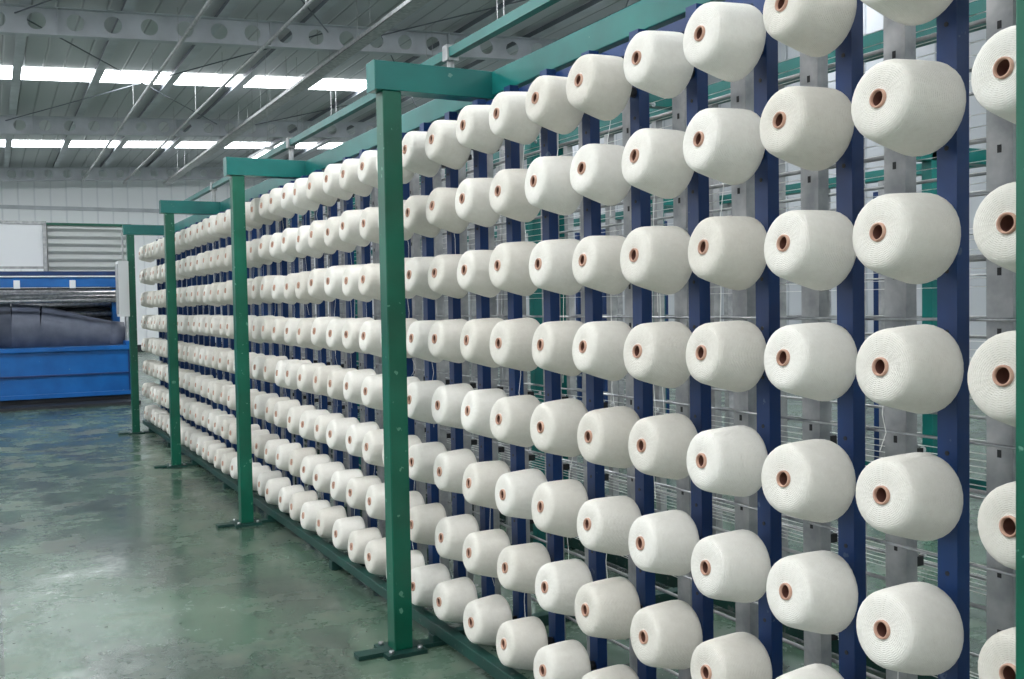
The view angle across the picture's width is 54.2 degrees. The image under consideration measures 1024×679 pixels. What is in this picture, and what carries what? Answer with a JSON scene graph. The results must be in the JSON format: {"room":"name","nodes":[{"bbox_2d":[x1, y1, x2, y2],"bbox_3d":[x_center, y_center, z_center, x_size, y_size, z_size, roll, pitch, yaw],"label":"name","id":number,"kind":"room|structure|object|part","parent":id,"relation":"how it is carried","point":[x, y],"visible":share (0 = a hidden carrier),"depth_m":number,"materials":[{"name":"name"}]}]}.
{"room":"textile factory","nodes":[
{"label":"textile factory","id":0,"kind":"room"},
{"bbox_2d":[0,167,268,181],"bbox_3d":[-15.002,-5.579,33.770,23.000,1.585,0.180,-2,2,-28],"label":"roof beam","id":1,"kind":"structure","parent":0,"point":[75,171],"depth_m":34.33,"materials":[{"name":"grey metal"}]},
{"bbox_2d":[0,167,373,344],"bbox_3d":[-15.468,-3.090,34.835,23.000,7.200,0.200,-2,2,-28],"label":"wall","id":2,"kind":"structure","parent":0,"point":[141,194],"depth_m":35.39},
{"bbox_2d":[0,205,326,216],"bbox_3d":[-15.433,-4.546,34.667,23.000,0.120,0.060,-2,2,-28],"label":"trim","id":3,"kind":"structure","parent":2,"relation":"attached to","point":[1,206],"depth_m":34.81,"materials":[{"name":"grey paint"}]},
{"bbox_2d":[0,115,376,137],"bbox_3d":[-10.463,-5.346,25.088,23.000,1.585,0.180,-2,2,-28],"label":"roof beam","id":4,"kind":"structure","parent":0,"point":[32,122],"depth_m":25.76,"materials":[{"name":"grey metal"}]},
{"bbox_2d":[0,3,558,60],"bbox_3d":[-5.924,-5.113,16.405,23.000,1.585,0.180,-2,2,-28],"label":"roof beam","id":5,"kind":"structure","parent":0,"point":[16,24],"depth_m":16.98,"materials":[{"name":"grey metal"}]},
{"bbox_2d":[3,0,612,170],"bbox_3d":[-5.368,-5.309,14.546,21.160,1.160,45.000,-2,2,-28],"label":"purlins","id":6,"kind":"structure","parent":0,"point":[227,8],"depth_m":20.77,"materials":[{"name":"grey metal"}]},
{"bbox_2d":[5,0,628,124],"bbox_3d":[-2.990,-5.516,18.324,11.020,0.574,18.910,-2,2,-28],"label":"brace","id":7,"kind":"structure","parent":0,"point":[47,0],"depth_m":19.30,"materials":[{"name":"grey metal"}]},
{"bbox_2d":[0,0,640,167],"bbox_3d":[-5.051,-5.475,14.707,23.400,1.270,45.400,-2,2,-28],"label":"ceiling","id":8,"kind":"structure","parent":0,"point":[39,52],"depth_m":21.00,"materials":[{"name":"grey metal"}]},
{"bbox_2d":[0,140,341,148],"bbox_3d":[-12.924,-5.814,29.771,22.200,1.130,1.100,-2,2,-28],"label":"skylight","id":9,"kind":"object","parent":8,"relation":"attached to","point":[15,143],"visible":0.44,"depth_m":30.58,"materials":[{"name":"white plastic"}]},
{"bbox_2d":[0,66,366,90],"bbox_3d":[-8.478,-5.586,21.266,22.200,1.130,1.100,-2,2,-28],"label":"skylight","id":10,"kind":"object","parent":8,"relation":"attached to","point":[28,73],"visible":0.44,"depth_m":21.71,"materials":[{"name":"white plastic"}]},
{"bbox_2d":[248,52,273,157],"bbox_3d":[-5.135,-4.705,20.328,0.180,1.989,1.500,-2,2,-28],"label":"lamp","id":11,"kind":"object","parent":8,"relation":"hanging from","point":[264,150],"visible":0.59,"depth_m":19.99,"materials":[{"name":"white metal"}]},
{"bbox_2d":[81,0,503,184],"bbox_3d":[-2.412,-5.260,15.416,4.579,0.866,43.200,-2,2,-28],"label":"pipes","id":12,"kind":"object","parent":8,"relation":"attached to","point":[407,7],"visible":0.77,"depth_m":18.82,"materials":[{"name":"metal"}]},
{"bbox_2d":[0,350,985,678],"bbox_3d":[-4.936,1.145,14.946,23.400,0.200,45.400,-2,2,-28],"label":"floor","id":13,"kind":"structure","parent":0,"point":[114,565],"depth_m":5.58,"materials":[{"name":"paint"}]},
{"bbox_2d":[0,220,140,411],"bbox_3d":[-10.029,-0.385,15.148,8.260,3.020,2.450,-2,2,-28],"label":"machine","id":14,"kind":"object","parent":13,"relation":"on","point":[60,348],"visible":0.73,"depth_m":16.09,"materials":[{"name":"blue metal"}]},
{"bbox_3d":[-10.058,-0.014,15.002,8.050,2.030,1.300,-2,2,-28],"label":"blue frame","id":15,"kind":"part","parent":14,"relation":"part of","materials":[{"name":"paint"}]},
{"bbox_2d":[0,220,130,287],"bbox_3d":[-9.092,-0.518,16.588,5.260,2.890,0.560,-2,2,-28],"label":"hood","id":16,"kind":"object","parent":14,"relation":"attached to","point":[23,244],"depth_m":17.07,"materials":[{"name":"white metal"}]},
{"bbox_2d":[115,0,1023,678],"bbox_3d":[-0.812,-0.112,6.407,1.828,2.782,16.090,-2,2,-28],"label":"yarn creel","id":17,"kind":"object","parent":13,"relation":"on","point":[762,408],"visible":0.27,"depth_m":3.80,"materials":[{"name":"green paint"}]},
{"bbox_3d":[-4.575,-0.068,12.077,0.084,2.382,0.084,-2,2,-28],"label":"post","id":18,"kind":"part","parent":17,"relation":"part of","materials":[{"name":"green metal"}]},
{"bbox_3d":[-4.403,-1.325,12.133,0.597,0.125,0.104,-2,2,-28],"label":"arm","id":19,"kind":"part","parent":17,"relation":"part of","materials":[{"name":"teal paint"}]},
{"bbox_3d":[-3.218,0.001,9.481,0.084,2.382,0.084,-2,2,-28],"label":"post","id":20,"kind":"part","parent":17,"relation":"part of","materials":[{"name":"green metal"}]},
{"bbox_3d":[-3.046,-1.255,9.537,0.597,0.125,0.104,-2,2,-28],"label":"arm","id":21,"kind":"part","parent":17,"relation":"part of","materials":[{"name":"teal paint"}]},
{"bbox_3d":[-1.861,0.071,6.885,0.084,2.382,0.084,-2,2,-28],"label":"post","id":22,"kind":"part","parent":17,"relation":"part of","materials":[{"name":"green metal"}]},
{"bbox_3d":[-1.688,-1.185,6.941,0.597,0.125,0.104,-2,2,-28],"label":"arm","id":23,"kind":"part","parent":17,"relation":"part of","materials":[{"name":"teal paint"}]},
{"bbox_3d":[-0.973,-1.364,6.222,0.077,0.262,14.851,-2,2,-28],"label":"cable rail","id":24,"kind":"part","parent":17,"relation":"part of","materials":[{"name":"metal"}]},
{"bbox_3d":[-0.504,0.141,4.289,0.084,2.382,0.084,-2,2,-28],"label":"post","id":25,"kind":"part","parent":17,"relation":"part of","materials":[{"name":"green metal"}]},
{"bbox_3d":[-0.494,1.230,6.260,1.486,0.100,15.351,-2,2,-28],"label":"rail","id":26,"kind":"part","parent":17,"relation":"part of","materials":[{"name":"green metal"}]},
{"bbox_3d":[-0.331,-1.116,4.346,0.597,0.125,0.104,-2,2,-28],"label":"arm","id":27,"kind":"part","parent":17,"relation":"part of","materials":[{"name":"teal paint"}]},
{"bbox_2d":[139,0,1015,678],"bbox_3d":[-1.500,0.086,6.664,0.189,2.194,13.362,-2,2,-28],"label":"cones","id":28,"kind":"object","parent":17,"relation":"on","point":[908,107],"visible":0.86,"depth_m":2.91,"materials":[{"name":"fabric"}]},
{"bbox_3d":[0.885,0.212,1.631,0.084,2.382,0.084,-2,2,-28],"label":"post","id":29,"kind":"part","parent":17,"relation":"part of","materials":[{"name":"blue metal"}]},
{"bbox_2d":[371,148,985,459],"bbox_3d":[1.309,-0.122,10.275,1.430,2.450,16.000,-2,2,-28],"label":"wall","id":30,"kind":"structure","parent":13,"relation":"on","point":[929,295],"depth_m":8.07,"materials":[{"name":"teal paint"}]},
{"bbox_2d":[422,0,985,363],"bbox_3d":[5.278,-2.925,20.176,0.200,7.200,45.000,-2,2,-28],"label":"wall","id":31,"kind":"structure","parent":0,"point":[872,19],"depth_m":17.75,"materials":[{"name":"white paint"}]}
]}

